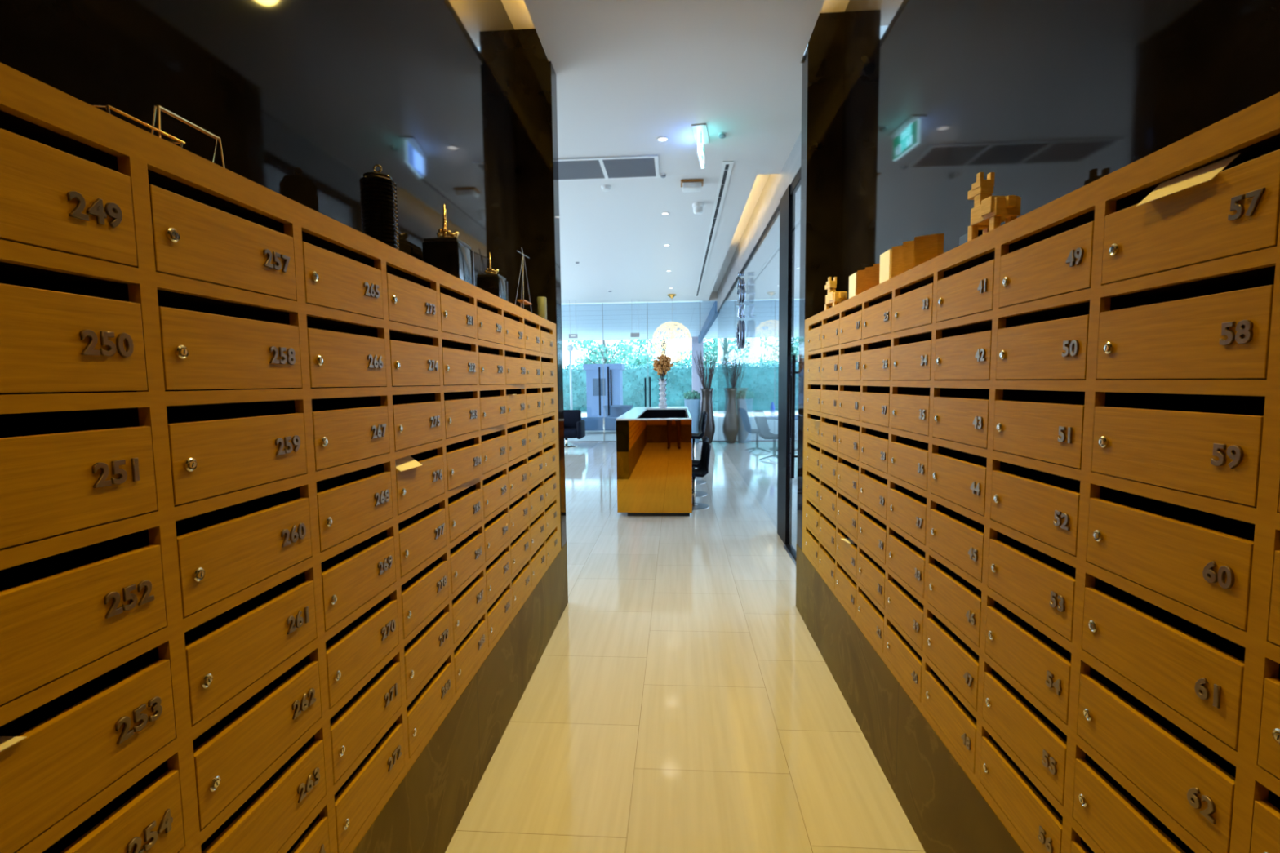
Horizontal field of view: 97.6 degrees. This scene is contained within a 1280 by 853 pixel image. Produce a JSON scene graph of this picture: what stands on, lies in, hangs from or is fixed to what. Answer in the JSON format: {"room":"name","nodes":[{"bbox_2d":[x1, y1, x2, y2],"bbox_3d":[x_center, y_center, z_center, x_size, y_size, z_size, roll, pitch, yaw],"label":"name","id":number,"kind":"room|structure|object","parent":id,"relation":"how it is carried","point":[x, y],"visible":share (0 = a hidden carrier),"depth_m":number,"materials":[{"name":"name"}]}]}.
{"room":"apartment mail room","nodes":[
{"label":"apartment mail room","id":0,"kind":"room"},
{"bbox_2d":[0,0,522,307],"bbox_3d":[-1.125,-1.435,0.984,0.240,1.933,5.640,0,5,4],"label":"wall","id":1,"kind":"structure","parent":0,"point":[303,99],"depth_m":1.71,"materials":[{"name":"black stone"}]},
{"bbox_2d":[0,62,560,852],"bbox_3d":[-0.793,0.234,2.041,0.246,1.571,3.714,0,5,4],"label":"mailboxes","id":2,"kind":"object","parent":1,"relation":"attached to","point":[231,621],"visible":1,"depth_m":1.04,"materials":[{"name":"brown wood"}]},
{"bbox_2d":[0,736,26,751],"bbox_3d":[-0.851,0.395,0.667,0.160,0.003,0.080,-1,5,4],"label":"envelope","id":3,"kind":"object","parent":2,"relation":"in","point":[6,742],"visible":1,"depth_m":0.69,"materials":[{"name":"beige paper"}]},
{"bbox_2d":[87,102,185,147],"bbox_3d":[-0.835,-0.486,0.933,0.040,0.041,0.138,0,5,4],"label":"wire tray","id":4,"kind":"object","parent":2,"relation":"on","point":[108,107],"visible":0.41,"depth_m":0.91,"materials":[{"name":"gold metal"}]},
{"bbox_2d":[150,104,225,168],"bbox_3d":[-0.844,-0.517,1.024,0.080,0.088,0.164,0,5,4],"label":"wire stand","id":5,"kind":"object","parent":2,"relation":"on","point":[159,108],"visible":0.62,"depth_m":1.02,"materials":[{"name":"gold metal"}]},
{"bbox_2d":[359,164,399,249],"bbox_3d":[-0.818,-0.675,1.759,0.105,0.288,0.105,0,5,4],"label":"ribbed canister","id":6,"kind":"object","parent":2,"relation":"on","point":[378,193],"visible":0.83,"depth_m":1.72,"materials":[{"name":"black paint"}]},
{"bbox_2d":[395,456,422,471],"bbox_3d":[-0.716,0.113,1.710,0.042,0.029,0.125,0,5,7],"label":"envelope","id":7,"kind":"object","parent":2,"relation":"in","point":[404,464],"visible":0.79,"depth_m":1.71,"materials":[{"name":"beige paper"}]},
{"bbox_2d":[422,204,474,284],"bbox_3d":[-0.799,-0.745,2.335,0.152,0.335,0.170,0,5,4],"label":"box","id":8,"kind":"object","parent":2,"relation":"on","point":[451,255],"visible":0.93,"depth_m":2.26,"materials":[{"name":"black paint"}]},
{"bbox_2d":[475,252,507,301],"bbox_3d":[-0.763,-0.756,2.885,0.122,0.268,0.136,0,5,4],"label":"sculpture","id":9,"kind":"object","parent":2,"relation":"on","point":[494,283],"visible":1,"depth_m":2.82,"materials":[{"name":"black paint"}]},
{"bbox_2d":[515,247,532,312],"bbox_3d":[-0.723,-0.875,3.421,0.074,0.415,0.270,0,5,4],"label":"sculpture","id":10,"kind":"object","parent":2,"relation":"on","point":[523,301],"visible":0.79,"depth_m":3.40,"materials":[{"name":"metal"}]},
{"bbox_2d":[536,296,546,319],"bbox_3d":[-0.656,-0.777,3.741,0.066,0.170,0.066,0,5,4],"label":"pillar candle","id":11,"kind":"object","parent":2,"relation":"on","point":[541,302],"visible":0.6,"depth_m":3.71,"materials":[{"name":"yellow wax"}]},
{"bbox_2d":[514,28,566,548],"bbox_3d":[-0.806,-0.887,3.927,0.478,3.504,0.167,0,5,4],"label":"wall pillar","id":12,"kind":"structure","parent":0,"point":[535,76],"depth_m":3.78,"materials":[{"name":"black stone"}]},
{"bbox_2d":[524,0,824,303],"bbox_3d":[-0.080,-2.676,6.525,13.400,0.050,17.000,0,5,4],"label":"ceiling","id":13,"kind":"structure","parent":0,"point":[617,237],"depth_m":4.62,"materials":[{"name":"white paint"}]},
{"bbox_2d":[568,300,577,337],"bbox_3d":[-1.748,-2.789,14.569,0.230,0.975,0.022,0,5,4],"label":"hanging sign","id":14,"kind":"object","parent":13,"relation":"hanging from","point":[571,335],"visible":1,"depth_m":14.59,"materials":[{"name":"grey plastic"}]},
{"bbox_2d":[600,185,611,191],"bbox_3d":[-0.369,-2.590,6.099,0.110,0.045,0.110,0,5,4],"label":"smoke detector","id":15,"kind":"object","parent":13,"relation":"attached to","point":[604,188],"visible":1,"depth_m":6.07,"materials":[{"name":"white plastic"}]},
{"bbox_2d":[558,155,659,181],"bbox_3d":[-0.643,-2.561,5.586,1.660,0.013,0.560,0,5,4],"label":"ceiling vent","id":16,"kind":"object","parent":13,"relation":"in","point":[637,166],"visible":0.62,"depth_m":5.55,"materials":[{"name":"white plastic"}]},
{"bbox_2d":[631,302,639,337],"bbox_3d":[-0.131,-2.799,14.462,0.230,0.975,0.020,0,5,4],"label":"hanging sign","id":17,"kind":"object","parent":13,"relation":"hanging from","point":[633,335],"visible":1,"depth_m":14.48,"materials":[{"name":"grey plastic"}]},
{"bbox_2d":[656,136,668,142],"bbox_3d":[0.199,-2.519,4.910,0.104,0.007,0.104,0,5,4],"label":"recessed light","id":18,"kind":"object","parent":13,"relation":"in","point":[661,139],"visible":1,"depth_m":4.91,"materials":[{"name":"white plastic"}]},
{"bbox_2d":[660,173,666,177],"bbox_3d":[0.240,-2.577,5.758,0.060,0.030,0.060,0,5,4],"label":"sprinkler head","id":19,"kind":"object","parent":13,"relation":"attached to","point":[663,175],"visible":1,"depth_m":5.74},
{"bbox_2d":[652,293,692,362],"bbox_3d":[0.785,-2.413,13.780,0.989,1.654,1.001,0,5,4],"label":"chandelier","id":20,"kind":"object","parent":13,"relation":"hanging from","point":[671,295],"visible":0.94,"depth_m":13.68,"materials":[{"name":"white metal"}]},
{"bbox_2d":[680,178,703,192],"bbox_3d":[0.556,-2.571,5.989,0.240,0.084,0.180,0,5,4],"label":"emergency light","id":21,"kind":"object","parent":13,"relation":"attached to","point":[693,184],"visible":1,"depth_m":5.92,"materials":[{"name":"white plastic"}]},
{"bbox_2d":[692,201,704,214],"bbox_3d":[0.701,-2.614,6.729,0.140,0.121,0.140,0,5,4],"label":"speaker","id":22,"kind":"object","parent":13,"relation":"attached to","point":[698,207],"visible":1,"depth_m":6.68},
{"bbox_2d":[691,123,709,168],"bbox_3d":[0.525,-2.410,4.827,0.120,0.220,0.380,0,5,11],"label":"exit sign","id":23,"kind":"object","parent":13,"relation":"hanging from","point":[700,135],"visible":1,"depth_m":4.74,"materials":[{"name":"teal plastic"}]},
{"bbox_2d":[694,160,733,296],"bbox_3d":[1.144,-2.919,9.747,0.105,0.007,8.690,0,5,4],"label":"ceiling vent","id":24,"kind":"object","parent":13,"relation":"in","point":[726,167],"visible":1,"depth_m":7.15,"materials":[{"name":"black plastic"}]},
{"bbox_2d":[718,132,726,138],"bbox_3d":[0.709,-2.507,4.827,0.070,0.030,0.070,0,5,4],"label":"sprinkler head","id":25,"kind":"object","parent":13,"relation":"attached to","point":[722,135],"visible":1,"depth_m":4.81},
{"bbox_2d":[707,173,769,301],"bbox_3d":[1.576,-3.116,10.341,0.440,0.280,9.280,0,5,4],"label":"cove","id":26,"kind":"object","parent":13,"relation":"in","point":[760,181],"visible":0.09,"depth_m":8.53,"materials":[{"name":"white paint"}]},
{"bbox_2d":[501,0,849,29],"bbox_3d":[0.047,-2.436,0.909,2.600,0.050,5.807,0,5,4],"label":"ceiling","id":27,"kind":"structure","parent":0,"point":[517,12],"depth_m":3.53,"materials":[{"name":"white paint"}]},
{"bbox_2d":[444,440,925,852],"bbox_3d":[-0.038,1.143,6.832,13.400,0.100,17.200,0,5,4],"label":"floor","id":28,"kind":"structure","parent":0,"point":[681,698],"depth_m":2.79,"materials":[{"name":"beige tile"}]},
{"bbox_2d":[352,542,568,852],"bbox_3d":[-0.969,1.317,1.281,0.480,0.462,5.807,0,5,4],"label":"baseboard","id":29,"kind":"structure","parent":28,"relation":"on","point":[424,814],"depth_m":2.18,"materials":[{"name":"brown stone"}]},
{"bbox_2d":[563,409,585,448],"bbox_3d":[-1.881,0.053,14.281,0.880,0.920,0.710,0,5,4],"label":"armchair","id":30,"kind":"object","parent":28,"relation":"on","point":[574,427],"visible":0.54,"depth_m":14.37,"materials":[{"name":"black leather"}]},
{"bbox_2d":[598,417,609,443],"bbox_3d":[-0.974,0.107,15.105,0.320,0.660,0.320,0,5,4],"label":"barrier post","id":31,"kind":"object","parent":28,"relation":"on","point":[603,442],"visible":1,"depth_m":15.10,"materials":[{"name":"silver metal"}]},
{"bbox_2d":[615,406,692,515],"bbox_3d":[0.272,0.375,8.255,0.907,1.196,3.105,0,5,4],"label":"reception desk","id":32,"kind":"object","parent":28,"relation":"on","point":[654,444],"depth_m":6.72,"materials":[{"name":"brown wood"}]},
{"bbox_2d":[657,378,666,407],"bbox_3d":[0.382,-0.564,9.431,0.164,0.484,0.156,0,5,4],"label":"crystal vase","id":33,"kind":"object","parent":32,"relation":"on","point":[662,382],"visible":0.98,"depth_m":9.38,"materials":[{"name":"grey"}]},
{"bbox_2d":[653,354,673,378],"bbox_3d":[0.390,-0.967,9.394,0.347,0.495,0.332,0,5,4],"label":"bouquet","id":34,"kind":"object","parent":33,"relation":"in","point":[662,365],"visible":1,"depth_m":9.32,"materials":[{"name":"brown plant"}]},
{"bbox_2d":[564,299,797,441],"bbox_3d":[0.501,-1.453,15.111,13.400,3.776,0.162,0,5,4],"label":"window","id":35,"kind":"structure","parent":28,"relation":"on","point":[775,300],"depth_m":15.13,"materials":[{"name":"grey glass"}]},
{"bbox_2d":[684,398,700,443],"bbox_3d":[1.392,-0.148,14.827,0.440,1.160,0.440,0,5,4],"label":"planter","id":36,"kind":"object","parent":28,"relation":"on","point":[693,405],"visible":0.72,"depth_m":14.64,"materials":[{"name":"blue"}]},
{"bbox_2d":[683,388,701,400],"bbox_3d":[1.371,-0.794,14.758,0.488,0.405,0.471,0,5,4],"label":"potted plant","id":37,"kind":"object","parent":36,"relation":"in","point":[694,394],"visible":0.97,"depth_m":14.70,"materials":[{"name":"green plant"}]},
{"bbox_2d":[691,411,706,484],"bbox_3d":[0.875,0.330,9.018,0.418,1.150,0.440,0,5,4],"label":"stool","id":38,"kind":"object","parent":28,"relation":"on","point":[700,434],"visible":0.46,"depth_m":8.99,"materials":[{"name":"black leather"}]},
{"bbox_2d":[692,435,708,497],"bbox_3d":[0.784,0.561,8.087,0.418,0.840,0.440,0,5,10],"label":"stool","id":39,"kind":"object","parent":28,"relation":"on","point":[695,464],"visible":0.31,"depth_m":8.04,"materials":[{"name":"black leather"}]},
{"bbox_2d":[692,441,711,510],"bbox_3d":[0.711,0.626,7.294,0.418,0.840,0.440,-1,5,-2],"label":"stool","id":40,"kind":"object","parent":28,"relation":"on","point":[700,472],"visible":0.72,"depth_m":7.29,"materials":[{"name":"black leather"}]},
{"bbox_2d":[698,388,715,443],"bbox_3d":[1.763,-0.281,14.691,0.425,1.440,0.425,0,5,4],"label":"floor vase","id":41,"kind":"object","parent":28,"relation":"on","point":[707,393],"visible":0.77,"depth_m":14.54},
{"bbox_2d":[692,350,718,388],"bbox_3d":[1.772,-1.424,14.583,0.712,1.144,0.726,-4,6,-35],"label":"bundle","id":42,"kind":"object","parent":41,"relation":"in","point":[707,383],"visible":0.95,"depth_m":14.55,"materials":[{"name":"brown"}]},
{"bbox_2d":[727,387,749,443],"bbox_3d":[2.534,-0.290,14.689,0.725,1.440,0.725,0,5,4],"label":"floor vase","id":43,"kind":"object","parent":28,"relation":"on","point":[736,433],"visible":0.81,"depth_m":14.44,"materials":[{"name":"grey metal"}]},
{"bbox_2d":[727,355,748,387],"bbox_3d":[2.480,-1.359,14.603,0.624,0.994,0.768,1,5,24],"label":"bundle","id":44,"kind":"object","parent":43,"relation":"in","point":[736,384],"visible":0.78,"depth_m":14.58,"materials":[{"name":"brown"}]},
{"bbox_2d":[737,407,769,453],"bbox_3d":[2.591,0.070,12.795,0.680,1.016,0.500,-1,5,-2],"label":"swivel chair","id":45,"kind":"object","parent":28,"relation":"on","point":[745,420],"visible":0.84,"depth_m":12.65,"materials":[{"name":"white plastic"}]},
{"bbox_2d":[717,167,800,560],"bbox_3d":[1.720,-0.877,9.461,0.060,3.466,11.173,0,5,4],"label":"door frame","id":46,"kind":"structure","parent":28,"relation":"on","point":[785,209],"depth_m":5.62,"materials":[{"name":"black metal"}]},
{"bbox_2d":[736,271,746,349],"bbox_3d":[1.587,-1.816,8.797,0.104,1.185,0.459,0,5,4],"label":"wall sign","id":47,"kind":"object","parent":46,"relation":"attached to","point":[740,328],"visible":1,"depth_m":8.67,"materials":[{"name":"silver metal"}]},
{"bbox_2d":[786,355,798,478],"bbox_3d":[1.364,-0.447,4.659,0.077,3.356,1.480,0,5,4],"label":"door","id":48,"kind":"structure","parent":46,"relation":"attached to","point":[793,371],"depth_m":5.02,"materials":[{"name":"metal"}]},
{"bbox_2d":[752,409,777,460],"bbox_3d":[2.688,0.170,11.542,0.680,1.016,0.500,2,5,32],"label":"swivel chair","id":49,"kind":"object","parent":28,"relation":"on","point":[759,415],"visible":0.76,"depth_m":11.53,"materials":[{"name":"white plastic"}]},
{"bbox_2d":[765,414,798,451],"bbox_3d":[3.387,0.152,13.160,1.280,0.785,1.280,0,5,4],"label":"meeting table","id":50,"kind":"object","parent":28,"relation":"on","point":[767,416],"visible":0.17,"depth_m":12.96,"materials":[{"name":"white wood"}]},
{"bbox_2d":[769,402,774,417],"bbox_3d":[3.071,-0.396,12.986,0.100,0.340,0.100,0,5,4],"label":"bottle","id":51,"kind":"object","parent":50,"relation":"on","point":[772,406],"visible":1,"depth_m":12.95,"materials":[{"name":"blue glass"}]},
{"bbox_2d":[782,545,796,565],"bbox_3d":[1.422,1.231,4.892,0.100,0.005,1.320,0,5,4],"label":"trim","id":52,"kind":"structure","parent":28,"relation":"on","point":[784,546],"depth_m":5.29,"materials":[{"name":"grey metal"}]},
{"bbox_2d":[795,544,1023,852],"bbox_3d":[1.167,1.305,1.138,0.467,0.462,5.807,0,5,4],"label":"baseboard","id":53,"kind":"structure","parent":28,"relation":"on","point":[947,813],"depth_m":2.14,"materials":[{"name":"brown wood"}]},
{"bbox_2d":[716,130,801,311],"bbox_3d":[1.703,-2.864,9.311,0.048,0.520,11.193,0,5,4],"label":"ceiling light recess","id":54,"kind":"structure","parent":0,"point":[776,184],"depth_m":7.06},
{"bbox_2d":[796,11,844,550],"bbox_3d":[1.333,-0.899,3.784,0.465,3.504,0.167,0,5,4],"label":"wall pillar","id":55,"kind":"structure","parent":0,"point":[822,84],"depth_m":3.66,"materials":[{"name":"black stone"}]},
{"bbox_2d":[840,0,1279,299],"bbox_3d":[1.245,-1.448,0.826,0.240,1.933,5.640,0,5,4],"label":"wall","id":56,"kind":"structure","parent":0,"point":[1051,98],"depth_m":1.77,"materials":[{"name":"black glass"}]},
{"bbox_2d":[801,92,1279,852],"bbox_3d":[1.094,0.222,1.935,0.238,1.571,3.714,0,5,4],"label":"mailboxes","id":57,"kind":"object","parent":56,"relation":"attached to","point":[1046,445],"visible":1,"depth_m":1.17,"materials":[{"name":"brown wood"}]},
{"bbox_2d":[824,276,847,310],"bbox_3d":[1.181,-0.797,3.390,0.090,0.225,0.184,-1,5,-8],"label":"figurine","id":58,"kind":"object","parent":57,"relation":"on","point":[833,297],"visible":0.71,"depth_m":3.38,"materials":[{"name":"brown wood"}]},
{"bbox_2d":[840,538,855,543],"bbox_3d":[1.111,0.580,2.833,0.160,0.009,0.090,-1,5,-8],"label":"envelope","id":59,"kind":"object","parent":57,"relation":"in","point":[847,540],"visible":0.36,"depth_m":2.83,"materials":[{"name":"beige paper"}]},
{"bbox_2d":[848,263,879,298],"bbox_3d":[1.127,-0.702,2.748,0.095,0.140,0.381,-1,5,-3],"label":"sculpture","id":60,"kind":"object","parent":57,"relation":"on","point":[861,281],"visible":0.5,"depth_m":2.76,"materials":[{"name":"brown wood"}]},
{"bbox_2d":[879,233,943,284],"bbox_3d":[1.097,-0.671,2.300,0.095,0.150,0.381,-1,5,-3],"label":"sculpture","id":61,"kind":"object","parent":57,"relation":"on","point":[895,261],"visible":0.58,"depth_m":2.23,"materials":[{"name":"brown wood"}]},
{"bbox_2d":[959,230,982,245],"bbox_3d":[1.139,-0.604,1.876,0.090,0.085,0.100,0,5,4],"label":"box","id":62,"kind":"object","parent":57,"relation":"on","point":[962,239],"visible":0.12,"depth_m":1.89,"materials":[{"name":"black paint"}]},
{"bbox_2d":[967,172,1021,241],"bbox_3d":[1.026,-0.645,1.634,0.083,0.207,0.169,-1,5,-3],"label":"figurine","id":63,"kind":"object","parent":57,"relation":"on","point":[988,211],"visible":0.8,"depth_m":1.62,"materials":[{"name":"brown wood"}]},
{"bbox_2d":[1135,152,1240,206],"bbox_3d":[0.919,-0.413,0.945,0.043,0.040,0.135,-1,5,0],"label":"envelope","id":64,"kind":"object","parent":57,"relation":"in","point":[1206,173],"visible":1,"depth_m":0.94,"materials":[{"name":"beige paper"}]},
{"label":"outside","id":65,"kind":"structure","parent":0,"visible":0},
{"bbox_2d":[564,409,798,440],"bbox_3d":[2.836,-1.740,42.554,80.000,0.100,54.700,0,5,4],"label":"ground","id":66,"kind":"structure","parent":65,"point":[589,435],"depth_m":18.33,"materials":[{"name":"grey"}]},
{"bbox_2d":[566,344,573,409],"bbox_3d":[-2.736,-1.665,22.167,0.266,3.140,0.280,0,5,4],"label":"lamp post","id":67,"kind":"object","parent":66,"relation":"on","point":[570,348],"visible":0.91,"depth_m":22.10,"materials":[{"name":"white metal"}]},
{"bbox_2d":[581,417,617,431],"bbox_3d":[-1.140,-0.037,18.171,2.000,0.500,0.700,0,5,4],"label":"bench","id":68,"kind":"object","parent":66,"relation":"on","point":[592,424],"visible":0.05,"depth_m":17.83,"materials":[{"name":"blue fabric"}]},
{"bbox_2d":[567,339,634,368],"bbox_3d":[-2.338,-4.952,38.391,5.477,7.106,4.902,0,5,4],"label":"tree","id":69,"kind":"object","parent":66,"relation":"on","point":[622,354],"visible":0.32,"depth_m":37.80,"materials":[{"name":"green plant"}]},
{"bbox_2d":[582,363,625,417],"bbox_3d":[-1.456,-1.390,23.311,1.560,2.380,1.400,0,5,4],"label":"booth","id":70,"kind":"object","parent":66,"relation":"on","point":[615,376],"visible":0.79,"depth_m":22.69,"materials":[{"name":"blue"}]},
{"bbox_2d":[603,404,632,417],"bbox_3d":[-0.757,-0.308,19.431,1.040,0.830,1.040,0,5,4],"label":"round table","id":71,"kind":"object","parent":66,"relation":"on","point":[615,411],"visible":0.48,"depth_m":19.02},
{"bbox_2d":[625,338,692,368],"bbox_3d":[1.217,-5.165,34.572,5.430,8.061,5.205,0,5,4],"label":"tree","id":72,"kind":"object","parent":66,"relation":"on","point":[643,358],"visible":0.13,"depth_m":33.41,"materials":[{"name":"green plant"}]},
{"bbox_2d":[562,361,799,411],"bbox_3d":[2.099,-2.201,31.557,28.288,2.875,1.741,0,5,4],"label":"clipped hedge","id":73,"kind":"object","parent":66,"relation":"on","point":[759,381],"visible":0.17,"depth_m":30.97,"materials":[{"name":"green plant"}]},
{"bbox_2d":[691,336,703,413],"bbox_3d":[2.818,-2.463,27.364,0.540,3.776,0.600,0,5,4],"label":"column","id":74,"kind":"structure","parent":66,"relation":"on","point":[695,345],"depth_m":27.03,"materials":[{"name":"grey paint"}]},
{"bbox_2d":[561,298,799,340],"bbox_3d":[1.422,-3.954,21.605,24.000,0.150,13.200,0,5,4],"label":"soffit","id":75,"kind":"structure","parent":74,"relation":"on","point":[620,319],"depth_m":19.21,"materials":[{"name":"white paint"}]},
{"bbox_2d":[697,301,717,342],"bbox_3d":[2.460,-3.674,20.905,0.120,0.320,11.900,0,5,4],"label":"beam","id":76,"kind":"structure","parent":75,"relation":"attached to","point":[713,314],"depth_m":17.98,"materials":[{"name":"blue"}]},
{"bbox_2d":[690,337,750,366],"bbox_3d":[5.791,-4.773,38.946,5.389,6.479,5.149,0,5,4],"label":"tree","id":77,"kind":"object","parent":66,"relation":"on","point":[714,346],"visible":0.24,"depth_m":37.51,"materials":[{"name":"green plant"}]},
{"bbox_2d":[756,337,799,367],"bbox_3d":[9.608,-4.965,34.282,5.079,7.522,5.161,0,5,4],"label":"tree","id":78,"kind":"object","parent":66,"relation":"on","point":[796,342],"visible":0.08,"depth_m":35.34,"materials":[{"name":"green plant"}]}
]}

